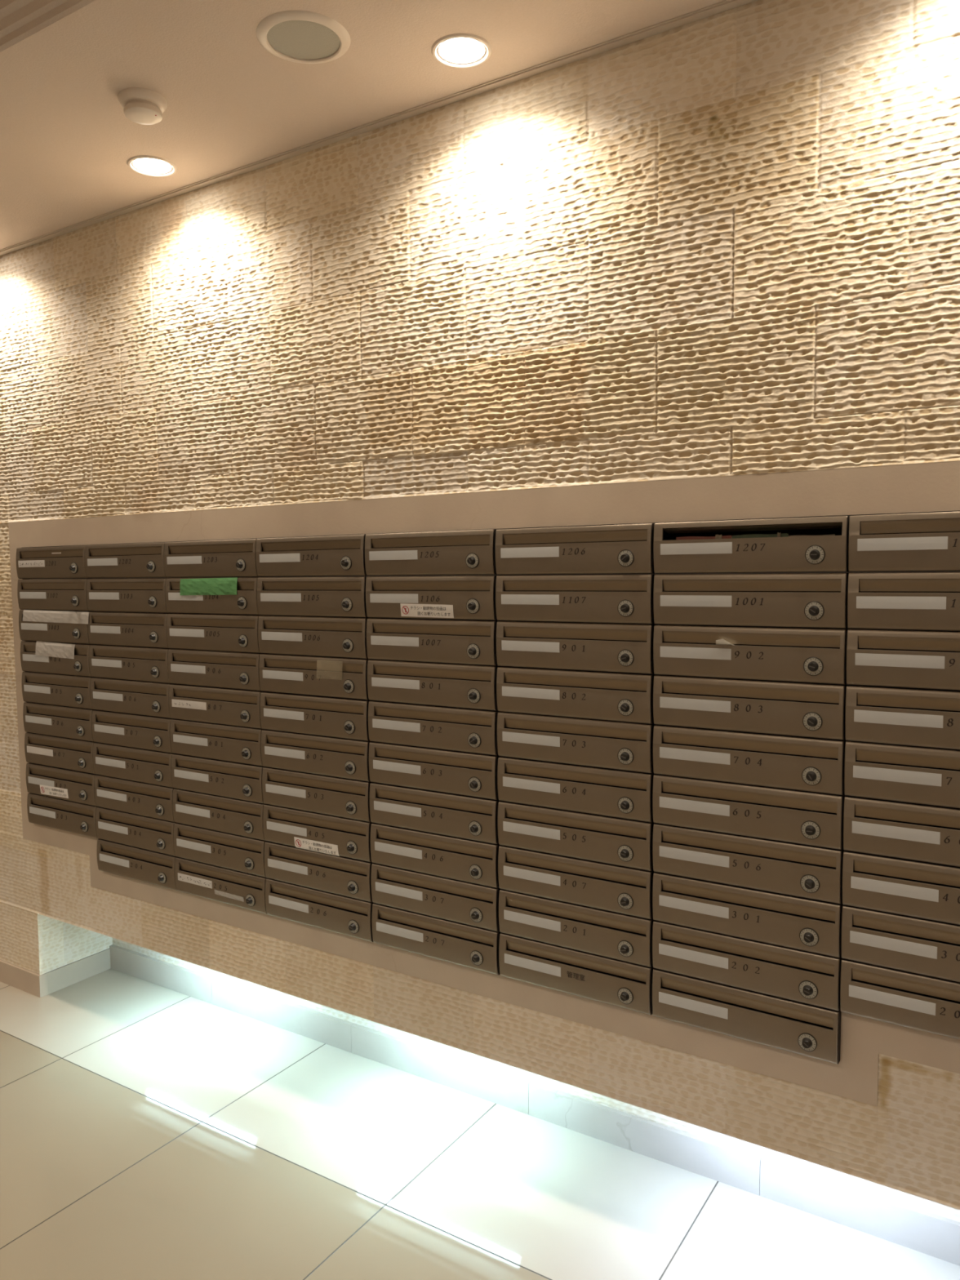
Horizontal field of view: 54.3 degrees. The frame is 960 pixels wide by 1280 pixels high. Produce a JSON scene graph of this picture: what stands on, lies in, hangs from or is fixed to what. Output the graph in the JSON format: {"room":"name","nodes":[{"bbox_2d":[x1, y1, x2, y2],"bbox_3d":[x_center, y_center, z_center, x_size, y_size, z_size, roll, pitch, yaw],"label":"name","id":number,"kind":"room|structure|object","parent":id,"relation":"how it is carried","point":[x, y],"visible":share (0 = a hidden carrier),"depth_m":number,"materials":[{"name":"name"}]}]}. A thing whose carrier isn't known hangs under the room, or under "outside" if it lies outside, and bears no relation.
{"room":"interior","nodes":[
{"label":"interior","id":0,"kind":"room"},
{"bbox_2d":[37,912,112,974],"bbox_3d":[-1.390,1.003,3.240,0.006,0.213,0.294,2,5,33],"label":"wall pier","id":1,"kind":"object","parent":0,"point":[60,944],"visible":0.56,"depth_m":3.19,"materials":[{"name":"stone"}]},
{"bbox_2d":[0,0,724,249],"bbox_3d":[-1.422,-1.087,0.664,7.800,0.053,3.830,2,5,33],"label":"ceiling","id":2,"kind":"structure","parent":0,"point":[68,140],"depth_m":1.93,"materials":[{"name":"paint"}]},
{"bbox_2d":[117,87,167,124],"bbox_3d":[-0.728,-1.147,2.021,0.100,0.040,0.100,2,5,33],"label":"smoke detector","id":3,"kind":"object","parent":2,"relation":"attached to","point":[144,106],"visible":1,"depth_m":1.99,"materials":[{"name":"white plastic"}]},
{"bbox_2d":[126,155,177,177],"bbox_3d":[-0.822,-1.193,2.348,0.120,0.016,0.120,2,5,33],"label":"recessed light","id":4,"kind":"object","parent":2,"relation":"in","point":[147,163],"visible":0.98,"depth_m":2.34,"materials":[{"name":"white plastic"}]},
{"bbox_2d":[256,10,351,63],"bbox_3d":[-0.338,-1.150,1.795,0.178,0.008,0.178,2,5,33],"label":"ceiling speaker","id":5,"kind":"object","parent":2,"relation":"attached to","point":[303,37],"visible":1,"depth_m":1.78,"materials":[{"name":"white plastic"}]},
{"bbox_2d":[266,20,340,59],"bbox_3d":[-0.338,-1.150,1.795,0.138,0.001,0.138,2,5,33],"label":"grille","id":6,"kind":"object","parent":5,"relation":"attached to","point":[286,39],"depth_m":1.79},
{"bbox_2d":[431,33,492,68],"bbox_3d":[-0.036,-1.165,1.843,0.120,0.016,0.120,2,5,33],"label":"recessed light","id":7,"kind":"object","parent":2,"relation":"in","point":[461,48],"visible":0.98,"depth_m":1.84,"materials":[{"name":"white plastic"}]},
{"bbox_2d":[0,0,959,1209],"bbox_3d":[-0.386,-0.014,2.341,7.800,2.352,0.009,2,5,33],"label":"wall","id":8,"kind":"structure","parent":0,"point":[727,242],"depth_m":1.97,"materials":[{"name":"stone"}]},
{"bbox_2d":[26,792,97,838],"bbox_3d":[-1.268,0.549,3.071,0.360,0.099,0.264,2,5,33],"label":"mailbox","id":9,"kind":"object","parent":8,"relation":"attached to","point":[78,818],"visible":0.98,"depth_m":2.97,"materials":[{"name":"metal"}]},
{"bbox_2d":[26,762,96,806],"bbox_3d":[-1.268,0.450,3.063,0.360,0.099,0.264,2,5,33],"label":"mailbox","id":10,"kind":"object","parent":9,"relation":"on","point":[67,784],"visible":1,"depth_m":2.96,"materials":[{"name":"metal"}]},
{"bbox_2d":[24,732,96,773],"bbox_3d":[-1.269,0.350,3.056,0.360,0.099,0.264,2,5,33],"label":"mailbox","id":11,"kind":"object","parent":10,"relation":"on","point":[73,754],"visible":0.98,"depth_m":2.96,"materials":[{"name":"metal"}]},
{"bbox_2d":[22,702,95,742],"bbox_3d":[-1.270,0.250,3.049,0.360,0.099,0.264,2,5,33],"label":"mailbox","id":12,"kind":"object","parent":11,"relation":"on","point":[71,722],"visible":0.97,"depth_m":2.95,"materials":[{"name":"metal"}]},
{"bbox_2d":[21,671,93,709],"bbox_3d":[-1.271,0.150,3.042,0.360,0.099,0.264,2,5,33],"label":"mailbox","id":13,"kind":"object","parent":12,"relation":"on","point":[68,691],"visible":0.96,"depth_m":2.94,"materials":[{"name":"metal"}]},
{"bbox_2d":[20,640,93,676],"bbox_3d":[-1.272,0.049,3.034,0.360,0.102,0.264,2,5,33],"label":"mailbox","id":14,"kind":"object","parent":13,"relation":"on","point":[46,657],"visible":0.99,"depth_m":2.93,"materials":[{"name":"metal"}]},
{"bbox_2d":[18,609,90,644],"bbox_3d":[-1.270,-0.050,3.025,0.369,0.101,0.264,2,5,33],"label":"mailbox","id":15,"kind":"object","parent":14,"relation":"on","point":[51,626],"visible":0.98,"depth_m":2.92,"materials":[{"name":"metal"}]},
{"bbox_2d":[17,577,119,611],"bbox_3d":[-1.274,-0.149,3.020,0.360,0.099,0.264,2,5,33],"label":"mailbox","id":16,"kind":"object","parent":15,"relation":"on","point":[42,594],"visible":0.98,"depth_m":2.92,"materials":[{"name":"metal"}]},
{"bbox_2d":[16,545,87,578],"bbox_3d":[-1.275,-0.248,3.013,0.360,0.099,0.264,2,5,33],"label":"mailbox","id":17,"kind":"object","parent":16,"relation":"on","point":[60,562],"visible":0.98,"depth_m":2.91,"materials":[{"name":"metal"}]},
{"bbox_2d":[96,839,176,890],"bbox_3d":[-0.963,0.660,2.883,0.360,0.099,0.264,2,5,33],"label":"mailbox","id":18,"kind":"object","parent":8,"relation":"attached to","point":[151,867],"visible":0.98,"depth_m":2.78,"materials":[{"name":"metal"}]},
{"bbox_2d":[95,806,175,856],"bbox_3d":[-0.964,0.560,2.876,0.360,0.099,0.264,2,5,33],"label":"mailbox","id":19,"kind":"object","parent":18,"relation":"on","point":[149,833],"visible":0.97,"depth_m":2.77,"materials":[{"name":"metal"}]},
{"bbox_2d":[93,774,174,822],"bbox_3d":[-0.965,0.461,2.869,0.360,0.099,0.264,2,5,33],"label":"mailbox","id":20,"kind":"object","parent":19,"relation":"on","point":[148,800],"visible":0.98,"depth_m":2.77,"materials":[{"name":"metal"}]},
{"bbox_2d":[93,742,173,787],"bbox_3d":[-0.966,0.361,2.862,0.360,0.099,0.264,2,5,33],"label":"mailbox","id":21,"kind":"object","parent":20,"relation":"on","point":[134,764],"visible":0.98,"depth_m":2.76,"materials":[{"name":"metal"}]},
{"bbox_2d":[91,710,173,753],"bbox_3d":[-0.967,0.261,2.855,0.360,0.099,0.264,2,5,33],"label":"mailbox","id":22,"kind":"object","parent":21,"relation":"on","point":[121,729],"visible":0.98,"depth_m":2.75,"materials":[{"name":"metal"}]},
{"bbox_2d":[89,677,171,718],"bbox_3d":[-0.968,0.161,2.847,0.360,0.099,0.264,2,5,33],"label":"mailbox","id":23,"kind":"object","parent":22,"relation":"on","point":[118,695],"visible":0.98,"depth_m":2.75,"materials":[{"name":"metal"}]},
{"bbox_2d":[88,644,170,683],"bbox_3d":[-0.969,0.062,2.840,0.360,0.099,0.264,2,5,33],"label":"mailbox","id":24,"kind":"object","parent":23,"relation":"on","point":[105,661],"visible":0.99,"depth_m":2.74,"materials":[{"name":"metal"}]},
{"bbox_2d":[87,611,172,648],"bbox_3d":[-0.970,-0.038,2.833,0.360,0.099,0.264,2,5,33],"label":"mailbox","id":25,"kind":"object","parent":24,"relation":"on","point":[141,629],"visible":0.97,"depth_m":2.73,"materials":[{"name":"metal"}]},
{"bbox_2d":[86,577,206,613],"bbox_3d":[-0.971,-0.138,2.826,0.360,0.099,0.264,2,5,33],"label":"mailbox","id":26,"kind":"object","parent":25,"relation":"on","point":[147,595],"visible":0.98,"depth_m":2.72,"materials":[{"name":"metal"}]},
{"bbox_2d":[84,542,166,577],"bbox_3d":[-0.972,-0.238,2.818,0.360,0.099,0.264,2,5,33],"label":"mailbox","id":27,"kind":"object","parent":26,"relation":"on","point":[140,560],"visible":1,"depth_m":2.71,"materials":[{"name":"metal"}]},
{"bbox_2d":[174,857,266,914],"bbox_3d":[-0.660,0.671,2.689,0.360,0.099,0.264,2,5,33],"label":"mailbox","id":28,"kind":"object","parent":8,"relation":"attached to","point":[227,886],"visible":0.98,"depth_m":2.59,"materials":[{"name":"metal"}]},
{"bbox_2d":[173,822,266,877],"bbox_3d":[-0.661,0.571,2.681,0.360,0.099,0.264,2,5,33],"label":"mailbox","id":29,"kind":"object","parent":28,"relation":"on","point":[220,849],"visible":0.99,"depth_m":2.58,"materials":[{"name":"metal"}]},
{"bbox_2d":[172,788,265,840],"bbox_3d":[-0.661,0.472,2.675,0.360,0.099,0.264,2,5,33],"label":"mailbox","id":30,"kind":"object","parent":29,"relation":"on","point":[239,817],"visible":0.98,"depth_m":2.57,"materials":[{"name":"metal"}]},
{"bbox_2d":[171,753,265,804],"bbox_3d":[-0.663,0.372,2.667,0.360,0.099,0.264,2,5,33],"label":"mailbox","id":31,"kind":"object","parent":30,"relation":"on","point":[242,781],"visible":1,"depth_m":2.56,"materials":[{"name":"metal"}]},
{"bbox_2d":[169,719,264,766],"bbox_3d":[-0.663,0.272,2.660,0.360,0.099,0.264,2,5,33],"label":"mailbox","id":32,"kind":"object","parent":31,"relation":"on","point":[234,744],"visible":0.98,"depth_m":2.56,"materials":[{"name":"metal"}]},
{"bbox_2d":[168,684,263,728],"bbox_3d":[-0.665,0.172,2.652,0.360,0.099,0.264,2,5,33],"label":"mailbox","id":33,"kind":"object","parent":32,"relation":"on","point":[217,705],"visible":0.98,"depth_m":2.55,"materials":[{"name":"metal"}]},
{"bbox_2d":[167,648,262,691],"bbox_3d":[-0.665,0.072,2.646,0.360,0.099,0.264,2,5,33],"label":"mailbox","id":34,"kind":"object","parent":33,"relation":"on","point":[212,668],"visible":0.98,"depth_m":2.54,"materials":[{"name":"metal"}]},
{"bbox_2d":[166,613,260,653],"bbox_3d":[-0.667,-0.027,2.638,0.360,0.099,0.264,2,5,33],"label":"mailbox","id":35,"kind":"object","parent":34,"relation":"on","point":[203,632],"visible":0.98,"depth_m":2.53,"materials":[{"name":"metal"}]},
{"bbox_2d":[164,576,308,615],"bbox_3d":[-0.668,-0.127,2.631,0.360,0.099,0.264,2,5,33],"label":"mailbox","id":36,"kind":"object","parent":35,"relation":"on","point":[208,595],"visible":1,"depth_m":2.52,"materials":[{"name":"metal"}]},
{"bbox_2d":[164,538,258,577],"bbox_3d":[-0.669,-0.226,2.623,0.360,0.099,0.264,2,5,33],"label":"mailbox","id":37,"kind":"object","parent":36,"relation":"on","point":[227,557],"visible":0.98,"depth_m":2.52,"materials":[{"name":"metal"}]},
{"bbox_2d":[265,878,373,942],"bbox_3d":[-0.356,0.682,2.494,0.360,0.099,0.264,2,5,33],"label":"mailbox","id":38,"kind":"object","parent":8,"relation":"attached to","point":[338,913],"visible":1,"depth_m":2.39,"materials":[{"name":"metal"}]},
{"bbox_2d":[264,841,373,902],"bbox_3d":[-0.357,0.583,2.486,0.360,0.099,0.264,2,5,33],"label":"mailbox","id":39,"kind":"object","parent":38,"relation":"on","point":[335,874],"visible":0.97,"depth_m":2.38,"materials":[{"name":"metal"}]},
{"bbox_2d":[262,804,372,862],"bbox_3d":[-0.358,0.483,2.479,0.360,0.099,0.264,2,5,33],"label":"mailbox","id":40,"kind":"object","parent":39,"relation":"on","point":[337,836],"visible":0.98,"depth_m":2.38,"materials":[{"name":"metal"}]},
{"bbox_2d":[262,767,372,822],"bbox_3d":[-0.359,0.383,2.472,0.360,0.099,0.264,2,5,33],"label":"mailbox","id":41,"kind":"object","parent":40,"relation":"on","point":[348,798],"visible":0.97,"depth_m":2.37,"materials":[{"name":"metal"}]},
{"bbox_2d":[261,729,372,782],"bbox_3d":[-0.360,0.283,2.465,0.360,0.099,0.264,2,5,33],"label":"mailbox","id":42,"kind":"object","parent":41,"relation":"on","point":[340,757],"visible":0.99,"depth_m":2.36,"materials":[{"name":"metal"}]},
{"bbox_2d":[259,691,371,741],"bbox_3d":[-0.361,0.184,2.457,0.360,0.099,0.264,2,5,33],"label":"mailbox","id":43,"kind":"object","parent":42,"relation":"on","point":[322,716],"visible":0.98,"depth_m":2.35,"materials":[{"name":"metal"}]},
{"bbox_2d":[258,653,369,700],"bbox_3d":[-0.362,0.084,2.450,0.360,0.099,0.264,2,5,33],"label":"mailbox","id":44,"kind":"object","parent":43,"relation":"on","point":[318,676],"visible":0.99,"depth_m":2.35,"materials":[{"name":"metal"}]},
{"bbox_2d":[257,615,368,658],"bbox_3d":[-0.363,-0.016,2.443,0.360,0.099,0.264,2,5,33],"label":"mailbox","id":45,"kind":"object","parent":44,"relation":"on","point":[310,636],"visible":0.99,"depth_m":2.34,"materials":[{"name":"metal"}]},
{"bbox_2d":[257,575,415,617],"bbox_3d":[-0.364,-0.116,2.436,0.360,0.099,0.264,2,5,33],"label":"mailbox","id":46,"kind":"object","parent":45,"relation":"on","point":[310,596],"visible":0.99,"depth_m":2.33,"materials":[{"name":"metal"}]},
{"bbox_2d":[255,534,371,577],"bbox_3d":[-0.365,-0.215,2.428,0.360,0.099,0.264,2,5,33],"label":"mailbox","id":47,"kind":"object","parent":46,"relation":"on","point":[331,555],"visible":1,"depth_m":2.32,"materials":[{"name":"metal"}]},
{"bbox_2d":[0,0,756,256],"bbox_3d":[-0.404,-1.184,2.246,7.800,0.005,0.024,2,5,33],"label":"trim","id":48,"kind":"structure","parent":8,"relation":"attached to","point":[726,5],"depth_m":2.07,"materials":[{"name":"paint"}]},
{"bbox_2d":[371,902,501,974],"bbox_3d":[-0.049,0.694,2.297,0.360,0.099,0.264,2,5,33],"label":"mailbox","id":49,"kind":"object","parent":8,"relation":"attached to","point":[450,941],"visible":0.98,"depth_m":2.19,"materials":[{"name":"metal"}]},
{"bbox_2d":[370,862,500,932],"bbox_3d":[-0.051,0.594,2.290,0.360,0.099,0.264,2,5,33],"label":"mailbox","id":50,"kind":"object","parent":49,"relation":"on","point":[466,903],"visible":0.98,"depth_m":2.19,"materials":[{"name":"metal"}]},
{"bbox_2d":[370,822,500,888],"bbox_3d":[-0.051,0.494,2.283,0.360,0.099,0.264,2,5,33],"label":"mailbox","id":51,"kind":"object","parent":50,"relation":"on","point":[476,862],"visible":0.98,"depth_m":2.18,"materials":[{"name":"metal"}]},
{"bbox_2d":[369,782,499,844],"bbox_3d":[-0.053,0.394,2.276,0.360,0.099,0.264,2,5,33],"label":"mailbox","id":52,"kind":"object","parent":51,"relation":"on","point":[456,815],"visible":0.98,"depth_m":2.17,"materials":[{"name":"metal"}]},
{"bbox_2d":[368,742,500,799],"bbox_3d":[-0.054,0.294,2.268,0.360,0.099,0.264,2,5,33],"label":"mailbox","id":53,"kind":"object","parent":52,"relation":"on","point":[455,772],"visible":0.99,"depth_m":2.16,"materials":[{"name":"metal"}]},
{"bbox_2d":[368,700,498,755],"bbox_3d":[-0.054,0.195,2.261,0.360,0.099,0.264,2,5,33],"label":"mailbox","id":54,"kind":"object","parent":53,"relation":"on","point":[431,726],"visible":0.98,"depth_m":2.16,"materials":[{"name":"metal"}]},
{"bbox_2d":[367,659,501,711],"bbox_3d":[-0.056,0.095,2.254,0.360,0.099,0.264,2,5,33],"label":"mailbox","id":55,"kind":"object","parent":54,"relation":"on","point":[472,686],"visible":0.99,"depth_m":2.15,"materials":[{"name":"metal"}]},
{"bbox_2d":[366,617,498,666],"bbox_3d":[-0.057,-0.005,2.247,0.360,0.099,0.264,2,5,33],"label":"mailbox","id":56,"kind":"object","parent":55,"relation":"on","point":[460,642],"visible":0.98,"depth_m":2.14,"materials":[{"name":"metal"}]},
{"bbox_2d":[365,574,534,620],"bbox_3d":[-0.058,-0.104,2.239,0.360,0.099,0.264,2,5,33],"label":"mailbox","id":57,"kind":"object","parent":56,"relation":"on","point":[468,597],"visible":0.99,"depth_m":2.13,"materials":[{"name":"metal"}]},
{"bbox_2d":[364,529,497,575],"bbox_3d":[-0.059,-0.204,2.232,0.360,0.099,0.264,2,5,33],"label":"mailbox","id":58,"kind":"object","parent":57,"relation":"on","point":[455,553],"visible":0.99,"depth_m":2.13,"materials":[{"name":"metal"}]},
{"bbox_2d":[8,460,959,1106],"bbox_3d":[-0.249,0.235,2.288,3.032,1.149,0.030,2,5,33],"label":"trim","id":59,"kind":"structure","parent":8,"relation":"attached to","point":[934,486],"depth_m":1.99,"materials":[{"name":"beige stone"}]},
{"bbox_2d":[498,933,653,1014],"bbox_3d":[0.258,0.705,2.100,0.360,0.099,0.264,2,5,33],"label":"mailbox","id":60,"kind":"object","parent":8,"relation":"attached to","point":[618,983],"visible":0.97,"depth_m":2.00,"materials":[{"name":"metal"}]},
{"bbox_2d":[498,888,653,967],"bbox_3d":[0.257,0.605,2.093,0.360,0.099,0.264,2,5,33],"label":"mailbox","id":61,"kind":"object","parent":60,"relation":"on","point":[604,933],"visible":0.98,"depth_m":1.99,"materials":[{"name":"metal"}]},
{"bbox_2d":[497,844,653,919],"bbox_3d":[0.256,0.505,2.085,0.360,0.099,0.264,2,5,33],"label":"mailbox","id":62,"kind":"object","parent":61,"relation":"on","point":[623,890],"visible":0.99,"depth_m":1.98,"materials":[{"name":"metal"}]},
{"bbox_2d":[497,800,654,871],"bbox_3d":[0.255,0.405,2.078,0.360,0.099,0.264,2,5,33],"label":"mailbox","id":63,"kind":"object","parent":62,"relation":"on","point":[620,842],"visible":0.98,"depth_m":1.97,"materials":[{"name":"metal"}]},
{"bbox_2d":[497,756,654,822],"bbox_3d":[0.254,0.306,2.071,0.360,0.099,0.264,2,5,33],"label":"mailbox","id":64,"kind":"object","parent":63,"relation":"on","point":[611,793],"visible":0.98,"depth_m":1.97,"materials":[{"name":"metal"}]},
{"bbox_2d":[497,711,654,773],"bbox_3d":[0.253,0.206,2.064,0.360,0.099,0.264,2,5,33],"label":"mailbox","id":65,"kind":"object","parent":64,"relation":"on","point":[602,744],"visible":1,"depth_m":1.96,"materials":[{"name":"metal"}]},
{"bbox_2d":[496,666,654,724],"bbox_3d":[0.252,0.106,2.056,0.360,0.099,0.264,2,5,33],"label":"mailbox","id":66,"kind":"object","parent":65,"relation":"on","point":[624,697],"visible":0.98,"depth_m":1.95,"materials":[{"name":"metal"}]},
{"bbox_2d":[496,621,657,674],"bbox_3d":[0.251,0.006,2.049,0.360,0.099,0.264,2,5,33],"label":"mailbox","id":67,"kind":"object","parent":66,"relation":"on","point":[628,648],"visible":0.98,"depth_m":1.94,"materials":[{"name":"metal"}]},
{"bbox_2d":[495,573,670,624],"bbox_3d":[0.250,-0.093,2.042,0.360,0.099,0.264,2,5,33],"label":"mailbox","id":68,"kind":"object","parent":67,"relation":"on","point":[622,598],"visible":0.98,"depth_m":1.94,"materials":[{"name":"metal"}]},
{"bbox_2d":[495,523,654,574],"bbox_3d":[0.249,-0.193,2.034,0.360,0.099,0.264,2,5,33],"label":"mailbox","id":69,"kind":"object","parent":68,"relation":"on","point":[628,548],"visible":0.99,"depth_m":1.93,"materials":[{"name":"metal"}]},
{"bbox_2d":[652,968,840,1064],"bbox_3d":[0.565,0.716,1.903,0.360,0.099,0.264,2,5,33],"label":"mailbox","id":70,"kind":"object","parent":8,"relation":"attached to","point":[806,1029],"visible":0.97,"depth_m":1.80,"materials":[{"name":"metal"}]},
{"bbox_2d":[652,920,841,1011],"bbox_3d":[0.564,0.616,1.896,0.360,0.099,0.264,2,5,33],"label":"mailbox","id":71,"kind":"object","parent":70,"relation":"on","point":[802,976],"visible":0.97,"depth_m":1.79,"materials":[{"name":"metal"}]},
{"bbox_2d":[652,871,842,958],"bbox_3d":[0.563,0.516,1.889,0.360,0.099,0.264,2,5,33],"label":"mailbox","id":72,"kind":"object","parent":71,"relation":"on","point":[805,924],"visible":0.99,"depth_m":1.78,"materials":[{"name":"metal"}]},
{"bbox_2d":[652,822,843,904],"bbox_3d":[0.562,0.416,1.882,0.360,0.099,0.264,2,5,33],"label":"mailbox","id":73,"kind":"object","parent":72,"relation":"on","point":[794,869],"visible":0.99,"depth_m":1.78,"materials":[{"name":"metal"}]},
{"bbox_2d":[652,773,844,849],"bbox_3d":[0.560,0.317,1.874,0.360,0.099,0.264,2,5,33],"label":"mailbox","id":74,"kind":"object","parent":73,"relation":"on","point":[782,815],"visible":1,"depth_m":1.77,"materials":[{"name":"metal"}]},
{"bbox_2d":[653,724,845,795],"bbox_3d":[0.560,0.217,1.867,0.360,0.099,0.264,2,5,33],"label":"mailbox","id":75,"kind":"object","parent":74,"relation":"on","point":[815,765],"visible":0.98,"depth_m":1.76,"materials":[{"name":"metal"}]},
{"bbox_2d":[653,675,847,740],"bbox_3d":[0.559,0.118,1.860,0.360,0.099,0.264,2,5,33],"label":"mailbox","id":76,"kind":"object","parent":75,"relation":"on","point":[801,709],"visible":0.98,"depth_m":1.75,"materials":[{"name":"metal"}]},
{"bbox_2d":[653,624,849,684],"bbox_3d":[0.558,0.018,1.853,0.360,0.099,0.264,2,5,33],"label":"mailbox","id":77,"kind":"object","parent":76,"relation":"on","point":[778,654],"visible":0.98,"depth_m":1.75,"materials":[{"name":"metal"}]},
{"bbox_2d":[715,639,733,644],"bbox_3d":[0.475,0.006,1.782,0.052,0.021,0.050,2,5,33],"label":"folded paper","id":78,"kind":"object","parent":77,"relation":"in","point":[720,642],"visible":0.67,"depth_m":1.77,"materials":[{"name":"white paper"}]},
{"bbox_2d":[653,572,863,628],"bbox_3d":[0.557,-0.082,1.845,0.360,0.099,0.264,2,5,33],"label":"mailbox","id":79,"kind":"object","parent":77,"relation":"on","point":[783,600],"visible":0.98,"depth_m":1.74,"materials":[{"name":"metal"}]},
{"bbox_2d":[653,515,849,573],"bbox_3d":[0.555,-0.182,1.838,0.360,0.099,0.264,2,5,33],"label":"mailbox","id":80,"kind":"object","parent":79,"relation":"on","point":[822,553],"visible":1,"depth_m":1.74,"materials":[{"name":"metal"}]},
{"bbox_2d":[675,535,731,539],"bbox_3d":[0.429,-0.165,1.802,0.110,0.070,0.005,2,5,33],"label":"flyer","id":81,"kind":"object","parent":80,"relation":"in","point":[722,536],"visible":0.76,"depth_m":1.80,"materials":[{"name":"paper"}]},
{"bbox_2d":[715,534,721,538],"bbox_3d":[0.454,-0.165,1.783,0.012,0.072,0.005,2,5,33],"label":"flyer","id":82,"kind":"object","parent":80,"relation":"in","point":[717,536],"visible":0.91,"depth_m":1.78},
{"bbox_2d":[732,533,788,538],"bbox_3d":[0.521,-0.162,1.746,0.105,0.070,0.005,2,5,33],"label":"flyer","id":83,"kind":"object","parent":80,"relation":"in","point":[781,535],"visible":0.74,"depth_m":1.75,"materials":[{"name":"green paper"}]},
{"bbox_2d":[747,533,786,534],"bbox_3d":[0.530,-0.163,1.751,0.085,0.071,0.005,2,5,33],"label":"flyer","id":84,"kind":"object","parent":80,"relation":"in","point":[782,533],"visible":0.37,"depth_m":1.75,"materials":[{"name":"green paper"}]},
{"bbox_2d":[788,533,835,537],"bbox_3d":[0.601,-0.158,1.703,0.085,0.067,0.005,2,5,33],"label":"flyer","id":85,"kind":"object","parent":80,"relation":"in","point":[833,534],"visible":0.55,"depth_m":1.70,"materials":[{"name":"paper"}]},
{"bbox_2d":[840,958,959,1039],"bbox_3d":[0.869,0.627,1.700,0.360,0.099,0.264,2,5,33],"label":"mailbox","id":86,"kind":"object","parent":8,"relation":"attached to","point":[926,1003],"visible":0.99,"depth_m":1.65,"materials":[{"name":"metal"}]},
{"bbox_2d":[840,904,959,982],"bbox_3d":[0.868,0.527,1.693,0.360,0.099,0.264,2,5,33],"label":"mailbox","id":87,"kind":"object","parent":86,"relation":"on","point":[925,947],"visible":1,"depth_m":1.64,"materials":[{"name":"metal"}]},
{"bbox_2d":[842,850,959,924],"bbox_3d":[0.867,0.428,1.686,0.360,0.099,0.264,2,5,33],"label":"mailbox","id":88,"kind":"object","parent":87,"relation":"on","point":[897,886],"visible":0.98,"depth_m":1.63,"materials":[{"name":"metal"}]},
{"bbox_2d":[843,795,959,866],"bbox_3d":[0.866,0.328,1.679,0.360,0.099,0.264,2,5,33],"label":"mailbox","id":89,"kind":"object","parent":88,"relation":"on","point":[928,833],"visible":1,"depth_m":1.62,"materials":[{"name":"metal"}]},
{"bbox_2d":[844,740,959,808],"bbox_3d":[0.865,0.228,1.671,0.360,0.099,0.264,2,5,33],"label":"mailbox","id":90,"kind":"object","parent":89,"relation":"on","point":[923,775],"visible":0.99,"depth_m":1.62,"materials":[{"name":"metal"}]},
{"bbox_2d":[844,684,959,750],"bbox_3d":[0.864,0.129,1.664,0.360,0.099,0.264,2,5,33],"label":"mailbox","id":91,"kind":"object","parent":90,"relation":"on","point":[898,716],"visible":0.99,"depth_m":1.61,"materials":[{"name":"metal"}]},
{"bbox_2d":[846,628,959,690],"bbox_3d":[0.863,0.029,1.657,0.360,0.099,0.264,2,5,33],"label":"mailbox","id":92,"kind":"object","parent":91,"relation":"on","point":[904,659],"visible":0.99,"depth_m":1.60,"materials":[{"name":"metal"}]},
{"bbox_2d":[847,571,959,631],"bbox_3d":[0.862,-0.071,1.650,0.360,0.099,0.264,2,5,33],"label":"mailbox","id":93,"kind":"object","parent":92,"relation":"on","point":[891,601],"visible":1,"depth_m":1.60,"materials":[{"name":"metal"}]},
{"bbox_2d":[848,511,959,572],"bbox_3d":[0.861,-0.171,1.643,0.360,0.099,0.264,2,5,33],"label":"mailbox","id":94,"kind":"object","parent":93,"relation":"on","point":[921,541],"visible":1,"depth_m":1.59,"materials":[{"name":"metal"}]},
{"bbox_2d":[0,968,959,1279],"bbox_3d":[-1.321,1.350,0.960,7.800,0.001,4.110,2,5,33],"label":"floor","id":95,"kind":"structure","parent":0,"point":[148,1131],"depth_m":2.17,"materials":[{"name":"tile"}]},
{"bbox_2d":[0,948,111,997],"bbox_3d":[-2.490,1.109,3.938,2.603,0.074,0.270,2,5,33],"label":"baseboard","id":96,"kind":"object","parent":95,"relation":"on","point":[31,982],"visible":0.9,"depth_m":3.21,"materials":[{"name":"beige stone"}]},
{"bbox_2d":[112,937,959,1222],"bbox_3d":[0.868,1.078,1.948,5.200,0.225,0.006,2,5,33],"label":"light strip","id":97,"kind":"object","parent":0,"point":[935,1208],"depth_m":2.33,"materials":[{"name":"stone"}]},
{"bbox_2d":[109,944,959,1266],"bbox_3d":[0.663,1.206,2.091,4.706,0.083,0.028,2,5,33],"label":"baseboard","id":98,"kind":"structure","parent":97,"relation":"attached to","point":[904,1224],"depth_m":2.32,"materials":[{"name":"grey stone"}]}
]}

